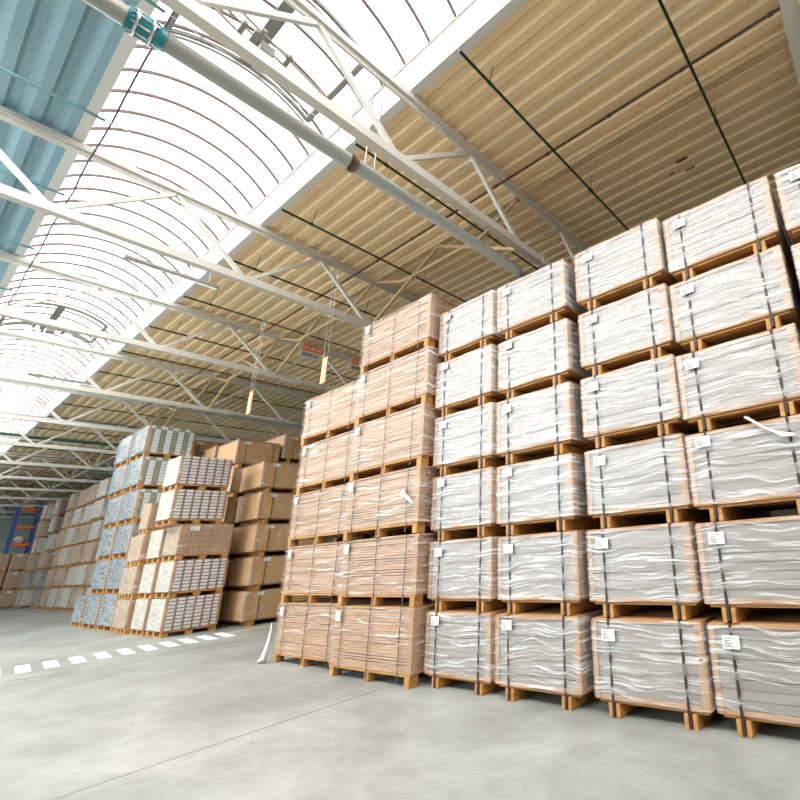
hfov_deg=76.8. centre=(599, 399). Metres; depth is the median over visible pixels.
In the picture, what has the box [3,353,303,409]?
rod
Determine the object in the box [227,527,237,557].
bundle
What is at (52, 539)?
pallet
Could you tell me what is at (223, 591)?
bundle
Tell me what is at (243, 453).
bundle
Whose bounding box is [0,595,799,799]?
floor
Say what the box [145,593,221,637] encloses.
pallet
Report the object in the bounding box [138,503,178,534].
pallet
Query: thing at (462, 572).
bundle
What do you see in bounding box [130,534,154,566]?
pallet
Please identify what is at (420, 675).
trim
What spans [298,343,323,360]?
sign
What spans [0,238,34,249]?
rod
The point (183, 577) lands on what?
pallet
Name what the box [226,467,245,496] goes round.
bundle
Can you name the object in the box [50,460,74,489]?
beam
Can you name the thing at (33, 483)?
beam
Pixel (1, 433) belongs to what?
pipe
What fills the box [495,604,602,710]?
bundle
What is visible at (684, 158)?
trim
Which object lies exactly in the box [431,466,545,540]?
bundle
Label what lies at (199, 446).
bundle
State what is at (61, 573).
pallet
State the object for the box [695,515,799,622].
bundle
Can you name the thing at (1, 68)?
rod
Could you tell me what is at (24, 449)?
rod
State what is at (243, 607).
bundle
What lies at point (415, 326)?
bundle
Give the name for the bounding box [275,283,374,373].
beam
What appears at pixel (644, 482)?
bundle
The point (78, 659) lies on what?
zebra crossing
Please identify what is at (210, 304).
rod
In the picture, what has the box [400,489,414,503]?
film tail
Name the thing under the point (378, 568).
bundle
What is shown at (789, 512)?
wall
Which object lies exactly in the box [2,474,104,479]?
rod
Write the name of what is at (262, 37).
window
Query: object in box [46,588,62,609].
pallet
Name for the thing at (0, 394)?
rod
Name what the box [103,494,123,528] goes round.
pallet
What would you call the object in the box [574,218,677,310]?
bundle
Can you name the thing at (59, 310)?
window
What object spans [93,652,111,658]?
zebra crossing
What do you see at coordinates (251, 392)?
sign
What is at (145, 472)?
pallet
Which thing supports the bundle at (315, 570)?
on the bundle at (306, 630)
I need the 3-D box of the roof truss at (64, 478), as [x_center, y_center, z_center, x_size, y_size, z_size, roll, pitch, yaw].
[-33.862,2.842,21.922,0.180,1.410,26.000,-14,-20,30]
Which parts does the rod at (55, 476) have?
rod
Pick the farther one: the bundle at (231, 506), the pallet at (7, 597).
the pallet at (7, 597)
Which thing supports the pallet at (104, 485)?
on the pallet at (99, 510)
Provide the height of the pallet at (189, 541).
0.939 m
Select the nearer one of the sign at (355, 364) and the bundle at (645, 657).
the bundle at (645, 657)
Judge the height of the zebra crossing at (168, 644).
0.002 m
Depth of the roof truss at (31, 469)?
28.59 m
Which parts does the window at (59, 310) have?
arched rail, opener motor, rail, opening rod, arched rail, opening rod, opening rod, rail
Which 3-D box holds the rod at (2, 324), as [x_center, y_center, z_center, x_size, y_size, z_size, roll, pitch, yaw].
[-12.307,-0.813,16.813,0.064,0.433,12.420,-14,-20,30]
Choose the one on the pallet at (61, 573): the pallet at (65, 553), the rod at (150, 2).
the pallet at (65, 553)
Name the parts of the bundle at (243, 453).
board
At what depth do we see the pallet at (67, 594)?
24.72 m
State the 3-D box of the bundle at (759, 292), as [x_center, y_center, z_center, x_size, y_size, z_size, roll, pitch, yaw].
[1.816,-0.798,5.407,1.222,0.857,1.961,-14,-20,30]
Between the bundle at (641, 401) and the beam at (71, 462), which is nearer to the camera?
the bundle at (641, 401)
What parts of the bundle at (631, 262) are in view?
board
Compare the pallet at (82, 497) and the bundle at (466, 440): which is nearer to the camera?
the bundle at (466, 440)
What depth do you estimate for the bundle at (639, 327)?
5.27 m
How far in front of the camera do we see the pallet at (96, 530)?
24.38 m
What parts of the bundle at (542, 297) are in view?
board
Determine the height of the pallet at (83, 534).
1.123 m
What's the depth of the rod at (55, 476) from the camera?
30.93 m
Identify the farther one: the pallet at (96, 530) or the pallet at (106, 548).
the pallet at (96, 530)
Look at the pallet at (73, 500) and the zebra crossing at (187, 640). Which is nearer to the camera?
the zebra crossing at (187, 640)
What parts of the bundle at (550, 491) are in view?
board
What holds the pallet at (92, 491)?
on the pallet at (88, 511)
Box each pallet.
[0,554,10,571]
[0,571,34,589]
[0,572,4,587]
[0,588,31,607]
[5,553,40,571]
[14,589,33,607]
[20,572,35,589]
[25,555,50,572]
[29,588,43,607]
[31,538,54,554]
[31,570,52,588]
[35,521,58,538]
[37,552,54,570]
[38,587,64,608]
[40,505,54,521]
[44,569,64,588]
[45,534,58,551]
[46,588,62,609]
[47,516,63,534]
[51,549,73,568]
[52,499,68,517]
[53,567,68,587]
[55,530,66,549]
[57,547,79,567]
[58,588,74,610]
[61,511,73,530]
[63,527,79,547]
[65,566,86,587]
[66,493,79,512]
[68,544,94,566]
[70,507,85,527]
[70,587,86,610]
[71,595,88,626]
[73,564,91,587]
[76,488,88,509]
[76,523,91,545]
[80,542,98,564]
[82,504,93,524]
[82,594,103,629]
[85,483,99,505]
[87,520,104,542]
[87,564,96,587]
[90,498,109,521]
[90,559,112,593]
[95,541,101,563]
[96,477,111,500]
[96,594,118,631]
[97,526,118,560]
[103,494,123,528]
[105,558,145,593]
[108,464,128,498]
[111,599,123,632]
[112,522,139,558]
[114,434,134,468]
[116,599,136,634]
[117,489,162,525]
[118,567,129,598]
[123,456,172,493]
[124,566,143,599]
[126,537,136,566]
[129,425,196,462]
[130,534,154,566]
[130,598,154,635]
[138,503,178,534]
[138,563,200,598]
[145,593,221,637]
[146,529,206,563]
[155,489,227,526]
[155,558,228,597]
[162,455,232,492]
[162,524,233,561]
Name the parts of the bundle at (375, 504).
board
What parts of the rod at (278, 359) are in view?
rod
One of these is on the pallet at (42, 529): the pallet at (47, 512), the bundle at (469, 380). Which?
the pallet at (47, 512)
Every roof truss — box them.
[0,105,419,327]
[0,251,362,390]
[0,328,316,425]
[0,379,303,443]
[0,410,233,453]
[0,435,116,470]
[0,452,114,482]
[0,466,112,491]
[0,478,95,499]
[0,487,71,506]
[0,495,69,512]
[0,501,40,517]
[159,0,589,268]
[777,0,799,92]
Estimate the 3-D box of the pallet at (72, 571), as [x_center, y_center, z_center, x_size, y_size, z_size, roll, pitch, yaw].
[-29.035,10.025,25.826,1.954,1.123,1.557,-15,-20,31]
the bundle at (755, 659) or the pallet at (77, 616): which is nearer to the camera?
the bundle at (755, 659)
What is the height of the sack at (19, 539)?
0.562 m
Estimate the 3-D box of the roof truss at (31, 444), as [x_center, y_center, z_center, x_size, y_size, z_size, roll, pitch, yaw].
[-25.492,0.685,16.894,0.180,1.410,26.000,-14,-20,30]
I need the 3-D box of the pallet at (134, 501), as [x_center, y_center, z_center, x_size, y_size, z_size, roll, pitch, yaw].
[-15.344,3.705,15.551,1.607,1.061,1.293,-14,-20,30]
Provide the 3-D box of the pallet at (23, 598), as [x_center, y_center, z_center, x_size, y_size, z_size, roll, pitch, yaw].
[-38.021,13.264,30.336,1.155,1.094,1.255,-14,-20,30]
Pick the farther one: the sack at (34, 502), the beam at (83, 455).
the sack at (34, 502)
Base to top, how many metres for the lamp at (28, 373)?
0.669 m
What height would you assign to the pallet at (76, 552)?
1.122 m
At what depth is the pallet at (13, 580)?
30.78 m
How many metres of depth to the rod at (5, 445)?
23.64 m
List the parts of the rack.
upright frame, upright frame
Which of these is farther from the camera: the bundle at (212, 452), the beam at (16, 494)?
the beam at (16, 494)
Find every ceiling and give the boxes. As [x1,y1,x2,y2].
[0,0,139,281]
[0,0,799,501]
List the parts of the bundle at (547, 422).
board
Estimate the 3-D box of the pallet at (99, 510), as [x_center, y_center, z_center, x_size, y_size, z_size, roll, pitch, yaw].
[-27.147,6.210,25.433,1.954,1.123,1.557,-14,-20,30]
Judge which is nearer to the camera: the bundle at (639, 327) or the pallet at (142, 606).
the bundle at (639, 327)
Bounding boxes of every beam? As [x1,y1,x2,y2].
[7,490,23,510]
[19,482,37,504]
[33,472,54,497]
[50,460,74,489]
[69,446,97,479]
[93,432,125,466]
[127,407,164,433]
[164,378,212,426]
[208,339,279,407]
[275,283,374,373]
[372,195,519,322]
[522,33,788,197]
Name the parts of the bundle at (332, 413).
board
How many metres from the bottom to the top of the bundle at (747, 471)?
0.857 m
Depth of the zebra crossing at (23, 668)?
8.76 m
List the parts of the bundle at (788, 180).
board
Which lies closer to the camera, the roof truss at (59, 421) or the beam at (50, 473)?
the roof truss at (59, 421)
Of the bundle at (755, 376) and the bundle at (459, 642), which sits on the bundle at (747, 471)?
the bundle at (755, 376)
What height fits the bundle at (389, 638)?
0.944 m
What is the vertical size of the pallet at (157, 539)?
0.929 m
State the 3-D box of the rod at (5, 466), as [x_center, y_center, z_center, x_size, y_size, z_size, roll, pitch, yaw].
[-33.150,4.558,29.333,0.064,0.433,12.420,-14,-20,30]
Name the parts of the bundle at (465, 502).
board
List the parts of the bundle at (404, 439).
board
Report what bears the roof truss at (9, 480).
attached to the wall
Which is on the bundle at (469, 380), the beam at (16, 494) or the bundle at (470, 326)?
the bundle at (470, 326)
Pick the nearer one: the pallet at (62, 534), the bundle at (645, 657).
the bundle at (645, 657)
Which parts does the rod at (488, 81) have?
rod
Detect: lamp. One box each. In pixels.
[27,359,99,386]
[123,236,219,289]
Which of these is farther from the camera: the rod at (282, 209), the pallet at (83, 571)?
the pallet at (83, 571)
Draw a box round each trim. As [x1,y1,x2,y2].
[52,675,420,799]
[670,156,694,174]
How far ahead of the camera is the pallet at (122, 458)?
16.38 m
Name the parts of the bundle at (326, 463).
board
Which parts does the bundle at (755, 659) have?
board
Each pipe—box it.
[0,432,119,445]
[3,6,780,495]
[82,0,526,276]
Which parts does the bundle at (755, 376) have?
board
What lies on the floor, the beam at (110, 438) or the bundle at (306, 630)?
the bundle at (306, 630)
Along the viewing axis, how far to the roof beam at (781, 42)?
7.43 m
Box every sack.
[13,536,25,543]
[22,499,39,507]
[42,500,56,508]
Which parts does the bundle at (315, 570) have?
board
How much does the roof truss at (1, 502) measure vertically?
1.410 m
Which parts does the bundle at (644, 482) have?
board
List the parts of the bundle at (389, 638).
board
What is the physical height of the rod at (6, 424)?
0.433 m
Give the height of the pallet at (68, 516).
1.122 m
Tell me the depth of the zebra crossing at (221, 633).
11.46 m
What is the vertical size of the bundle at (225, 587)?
0.944 m
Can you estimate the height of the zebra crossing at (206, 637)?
0.002 m
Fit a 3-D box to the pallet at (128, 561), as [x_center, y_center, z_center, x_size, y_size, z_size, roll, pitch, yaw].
[-14.244,4.834,14.537,0.713,0.908,1.152,-14,-20,30]
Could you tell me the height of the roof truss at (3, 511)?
1.410 m
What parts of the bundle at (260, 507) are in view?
board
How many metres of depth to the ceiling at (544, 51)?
8.83 m
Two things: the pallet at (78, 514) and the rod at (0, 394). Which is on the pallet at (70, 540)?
the pallet at (78, 514)
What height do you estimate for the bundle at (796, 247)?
0.845 m
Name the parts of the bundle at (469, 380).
board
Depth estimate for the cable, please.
7.09 m
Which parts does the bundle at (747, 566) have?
board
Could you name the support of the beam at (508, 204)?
attached to the roof truss at (38, 202)
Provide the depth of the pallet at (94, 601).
14.94 m
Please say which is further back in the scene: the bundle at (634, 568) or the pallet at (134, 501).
the pallet at (134, 501)
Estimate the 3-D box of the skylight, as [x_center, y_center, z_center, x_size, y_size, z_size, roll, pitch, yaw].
[-24.216,-0.346,18.505,73.000,1.310,2.790,-14,-20,30]
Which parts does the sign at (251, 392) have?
plate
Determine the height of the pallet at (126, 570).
0.908 m
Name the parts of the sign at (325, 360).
plate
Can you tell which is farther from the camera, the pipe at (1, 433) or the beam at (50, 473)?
the beam at (50, 473)
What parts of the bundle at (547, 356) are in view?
board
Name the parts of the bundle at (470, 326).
board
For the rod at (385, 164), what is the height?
0.433 m
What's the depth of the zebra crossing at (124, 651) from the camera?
9.96 m
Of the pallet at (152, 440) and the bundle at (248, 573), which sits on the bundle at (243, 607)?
the bundle at (248, 573)
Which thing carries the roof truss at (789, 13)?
attached to the wall
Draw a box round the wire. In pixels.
[3,0,706,485]
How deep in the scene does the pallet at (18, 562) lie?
31.14 m
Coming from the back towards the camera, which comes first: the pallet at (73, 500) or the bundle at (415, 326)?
the pallet at (73, 500)
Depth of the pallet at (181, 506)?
12.77 m
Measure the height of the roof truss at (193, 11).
1.410 m
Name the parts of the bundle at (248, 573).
board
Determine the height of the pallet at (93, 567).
1.123 m
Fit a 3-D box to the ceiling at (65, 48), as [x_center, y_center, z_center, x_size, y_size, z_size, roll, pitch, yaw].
[-25.248,-0.213,16.731,73.000,0.050,1.210,-14,-20,30]
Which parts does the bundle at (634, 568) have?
board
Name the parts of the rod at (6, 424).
rod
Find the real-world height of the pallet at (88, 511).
1.123 m
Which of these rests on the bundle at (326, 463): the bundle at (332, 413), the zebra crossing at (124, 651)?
the bundle at (332, 413)
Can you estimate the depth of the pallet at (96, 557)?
23.23 m
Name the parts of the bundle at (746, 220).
board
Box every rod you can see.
[0,66,105,121]
[0,169,64,195]
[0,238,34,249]
[0,394,299,434]
[0,410,234,439]
[0,484,78,487]
[1,466,113,474]
[1,476,89,483]
[2,324,321,394]
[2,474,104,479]
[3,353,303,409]
[3,431,121,446]
[5,445,115,454]
[6,424,126,437]
[6,449,114,462]
[12,290,357,379]
[36,249,362,352]
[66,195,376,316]
[105,120,466,302]
[145,0,164,13]
[165,11,538,269]
[411,0,628,230]
[658,0,745,184]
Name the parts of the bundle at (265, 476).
board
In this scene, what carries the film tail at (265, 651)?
attached to the bundle at (306, 630)
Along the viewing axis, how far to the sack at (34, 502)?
34.59 m
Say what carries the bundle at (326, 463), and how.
on the bundle at (318, 515)
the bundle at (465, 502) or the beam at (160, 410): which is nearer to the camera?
the bundle at (465, 502)
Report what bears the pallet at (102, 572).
on the pallet at (94, 601)
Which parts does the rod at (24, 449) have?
rod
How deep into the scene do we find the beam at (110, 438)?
22.90 m
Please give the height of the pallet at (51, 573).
1.122 m
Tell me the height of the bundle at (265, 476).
0.934 m
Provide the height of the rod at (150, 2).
0.433 m
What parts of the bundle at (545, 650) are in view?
board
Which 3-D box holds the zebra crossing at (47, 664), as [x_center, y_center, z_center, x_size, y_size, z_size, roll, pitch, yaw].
[-11.014,5.295,9.086,1.200,0.002,0.190,-17,-22,36]
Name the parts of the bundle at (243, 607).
board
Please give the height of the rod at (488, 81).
0.433 m
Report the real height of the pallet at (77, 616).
0.993 m
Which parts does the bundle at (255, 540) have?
board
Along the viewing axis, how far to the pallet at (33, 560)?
30.42 m
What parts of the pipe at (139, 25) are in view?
hanger rod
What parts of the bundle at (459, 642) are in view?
board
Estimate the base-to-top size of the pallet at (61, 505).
1.121 m
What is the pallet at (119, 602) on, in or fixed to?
on the floor
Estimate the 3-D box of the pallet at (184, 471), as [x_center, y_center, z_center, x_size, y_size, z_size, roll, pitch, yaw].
[-11.885,2.248,13.394,1.176,0.938,1.224,-15,-20,30]
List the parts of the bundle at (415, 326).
board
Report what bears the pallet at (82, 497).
on the pallet at (78, 514)
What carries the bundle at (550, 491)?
on the bundle at (535, 571)
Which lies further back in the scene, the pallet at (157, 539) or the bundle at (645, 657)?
the pallet at (157, 539)
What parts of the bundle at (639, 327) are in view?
board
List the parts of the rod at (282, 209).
rod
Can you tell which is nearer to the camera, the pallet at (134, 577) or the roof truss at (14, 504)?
the pallet at (134, 577)
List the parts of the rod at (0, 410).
rod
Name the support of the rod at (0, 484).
hanging from the ceiling at (544, 51)
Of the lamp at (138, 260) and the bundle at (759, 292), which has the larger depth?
the lamp at (138, 260)
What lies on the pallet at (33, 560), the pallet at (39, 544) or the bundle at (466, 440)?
the pallet at (39, 544)
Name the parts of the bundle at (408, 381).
board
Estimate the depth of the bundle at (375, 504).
6.79 m
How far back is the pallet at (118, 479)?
16.08 m
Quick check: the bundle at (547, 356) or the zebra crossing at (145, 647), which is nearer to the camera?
the bundle at (547, 356)
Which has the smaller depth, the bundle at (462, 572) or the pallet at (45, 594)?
the bundle at (462, 572)
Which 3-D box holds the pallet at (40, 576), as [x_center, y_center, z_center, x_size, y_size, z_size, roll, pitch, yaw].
[-36.142,11.805,29.930,1.357,1.122,1.555,-14,-20,30]
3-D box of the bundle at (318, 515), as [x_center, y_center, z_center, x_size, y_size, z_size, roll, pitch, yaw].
[-4.513,2.253,8.761,2.068,0.949,1.863,-14,-20,30]
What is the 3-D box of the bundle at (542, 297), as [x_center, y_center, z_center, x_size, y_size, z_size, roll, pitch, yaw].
[-0.458,-1.149,6.990,1.242,0.875,1.961,-14,-20,30]
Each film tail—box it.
[257,623,273,662]
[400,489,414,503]
[744,416,796,436]
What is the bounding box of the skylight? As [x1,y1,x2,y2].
[0,0,526,458]
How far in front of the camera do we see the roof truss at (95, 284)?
11.40 m
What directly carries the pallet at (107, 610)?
on the floor
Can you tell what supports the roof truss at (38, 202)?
attached to the wall
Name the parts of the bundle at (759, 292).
board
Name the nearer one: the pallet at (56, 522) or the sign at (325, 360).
the sign at (325, 360)
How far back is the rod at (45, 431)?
22.15 m
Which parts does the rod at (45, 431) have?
rod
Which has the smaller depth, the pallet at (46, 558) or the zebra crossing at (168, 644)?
the zebra crossing at (168, 644)
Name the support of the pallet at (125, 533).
on the pallet at (116, 571)
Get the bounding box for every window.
[0,302,108,343]
[166,0,362,122]
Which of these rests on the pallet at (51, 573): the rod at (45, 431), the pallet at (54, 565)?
the pallet at (54, 565)
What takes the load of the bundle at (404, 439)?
on the bundle at (375, 504)
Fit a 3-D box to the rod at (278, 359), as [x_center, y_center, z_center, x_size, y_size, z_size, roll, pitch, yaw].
[-10.223,-1.350,15.561,0.064,0.433,12.420,-14,-20,30]
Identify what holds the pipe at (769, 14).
hanging from the rod at (662, 6)
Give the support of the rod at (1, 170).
hanging from the ceiling
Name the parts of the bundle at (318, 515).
board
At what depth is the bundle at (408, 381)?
7.37 m
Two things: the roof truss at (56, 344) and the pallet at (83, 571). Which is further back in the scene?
the pallet at (83, 571)
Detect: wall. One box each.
[0,506,45,589]
[325,509,798,542]
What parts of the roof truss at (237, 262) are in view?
rod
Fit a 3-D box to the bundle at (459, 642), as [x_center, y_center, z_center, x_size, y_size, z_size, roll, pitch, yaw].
[-1.256,3.303,6.354,1.226,0.883,1.962,-15,-20,30]
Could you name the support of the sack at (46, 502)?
on the rack
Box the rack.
[3,501,43,553]
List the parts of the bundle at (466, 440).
board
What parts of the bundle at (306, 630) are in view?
board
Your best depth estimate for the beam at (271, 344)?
15.25 m
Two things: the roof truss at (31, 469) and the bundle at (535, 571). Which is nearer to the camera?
the bundle at (535, 571)
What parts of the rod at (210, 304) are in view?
rod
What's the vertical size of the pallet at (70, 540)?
1.123 m
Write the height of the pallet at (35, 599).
1.122 m
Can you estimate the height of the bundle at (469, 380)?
0.883 m
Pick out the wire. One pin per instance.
(705, 0)
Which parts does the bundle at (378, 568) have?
board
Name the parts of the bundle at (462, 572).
board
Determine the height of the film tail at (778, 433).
0.265 m
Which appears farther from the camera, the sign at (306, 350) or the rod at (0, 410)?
the rod at (0, 410)
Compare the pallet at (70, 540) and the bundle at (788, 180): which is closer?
the bundle at (788, 180)
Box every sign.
[246,301,268,414]
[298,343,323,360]
[320,258,339,383]
[348,357,361,371]
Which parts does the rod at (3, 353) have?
rod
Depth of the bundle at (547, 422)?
5.68 m
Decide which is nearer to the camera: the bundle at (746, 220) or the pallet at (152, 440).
the bundle at (746, 220)
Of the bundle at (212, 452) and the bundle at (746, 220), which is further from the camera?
the bundle at (212, 452)
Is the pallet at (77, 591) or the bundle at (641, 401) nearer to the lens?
the bundle at (641, 401)
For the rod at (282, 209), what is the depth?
9.36 m
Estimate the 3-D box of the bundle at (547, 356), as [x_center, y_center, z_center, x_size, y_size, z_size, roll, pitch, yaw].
[-0.389,-0.310,6.747,1.243,0.875,1.960,-15,-20,30]
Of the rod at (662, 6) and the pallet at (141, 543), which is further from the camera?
the pallet at (141, 543)
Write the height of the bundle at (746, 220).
0.857 m
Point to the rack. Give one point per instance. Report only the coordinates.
(38, 510)
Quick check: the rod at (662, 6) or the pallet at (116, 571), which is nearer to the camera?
the rod at (662, 6)
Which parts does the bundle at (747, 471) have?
board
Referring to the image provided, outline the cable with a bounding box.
[0,11,174,321]
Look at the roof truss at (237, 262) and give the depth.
10.56 m
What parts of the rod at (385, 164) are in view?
rod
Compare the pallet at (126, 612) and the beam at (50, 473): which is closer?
the pallet at (126, 612)
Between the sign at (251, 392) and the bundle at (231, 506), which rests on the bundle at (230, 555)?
the bundle at (231, 506)
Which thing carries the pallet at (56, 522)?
on the pallet at (52, 539)
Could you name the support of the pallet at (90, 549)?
on the pallet at (83, 571)
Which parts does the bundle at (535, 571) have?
board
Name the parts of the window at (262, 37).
rail, opening rod, arched rail, opening rod, opener motor, rail, opening rod, arched rail, rail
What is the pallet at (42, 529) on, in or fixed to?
on the pallet at (39, 544)
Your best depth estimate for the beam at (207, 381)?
17.68 m
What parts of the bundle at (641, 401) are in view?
board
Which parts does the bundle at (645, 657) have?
board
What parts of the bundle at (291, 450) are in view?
board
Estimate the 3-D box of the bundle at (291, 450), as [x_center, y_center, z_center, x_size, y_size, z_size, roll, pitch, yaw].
[-11.447,2.065,17.265,1.641,1.009,1.840,-14,-20,30]
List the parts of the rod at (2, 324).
rod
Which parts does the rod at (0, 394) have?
rod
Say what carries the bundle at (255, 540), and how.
on the bundle at (248, 573)
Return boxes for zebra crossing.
[14,664,30,673]
[42,660,59,668]
[69,656,86,663]
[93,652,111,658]
[116,648,135,654]
[138,645,157,650]
[159,641,178,646]
[178,638,198,642]
[197,635,217,639]
[215,632,235,636]
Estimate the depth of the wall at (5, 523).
40.05 m
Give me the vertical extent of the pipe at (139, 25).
1.618 m
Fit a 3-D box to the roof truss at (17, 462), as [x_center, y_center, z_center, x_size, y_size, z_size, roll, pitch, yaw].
[-29.677,1.763,19.408,0.180,1.410,26.000,-14,-20,30]
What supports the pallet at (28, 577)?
on the pallet at (23, 598)
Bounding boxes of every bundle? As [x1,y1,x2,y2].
[192,440,223,456]
[200,590,232,622]
[201,445,219,457]
[217,439,280,467]
[220,587,307,625]
[221,497,240,526]
[223,558,234,589]
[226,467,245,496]
[226,555,288,590]
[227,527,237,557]
[231,523,313,557]
[234,492,295,525]
[239,461,318,495]
[265,434,316,463]
[273,596,387,669]
[281,541,346,602]
[288,484,411,546]
[296,430,372,494]
[301,378,368,445]
[329,597,434,688]
[338,533,437,606]
[343,465,440,540]
[349,403,441,480]
[355,346,444,425]
[360,293,457,374]
[424,604,507,695]
[428,536,507,611]
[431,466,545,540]
[433,402,505,475]
[435,344,506,416]
[439,290,506,360]
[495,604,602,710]
[496,453,600,535]
[497,258,588,340]
[497,382,595,464]
[498,318,591,398]
[498,530,602,615]
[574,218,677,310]
[578,283,688,375]
[580,354,699,448]
[585,433,710,528]
[587,522,714,619]
[591,605,721,730]
[663,175,799,289]
[669,245,799,352]
[676,323,799,432]
[685,414,799,521]
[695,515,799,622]
[707,608,799,738]
[774,163,799,244]
[791,243,799,283]
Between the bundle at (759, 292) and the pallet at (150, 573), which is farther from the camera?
the pallet at (150, 573)
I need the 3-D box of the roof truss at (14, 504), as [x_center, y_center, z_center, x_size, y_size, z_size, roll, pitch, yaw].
[-46.418,6.078,29.464,0.180,1.410,26.000,-14,-20,30]
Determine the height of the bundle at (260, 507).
0.934 m

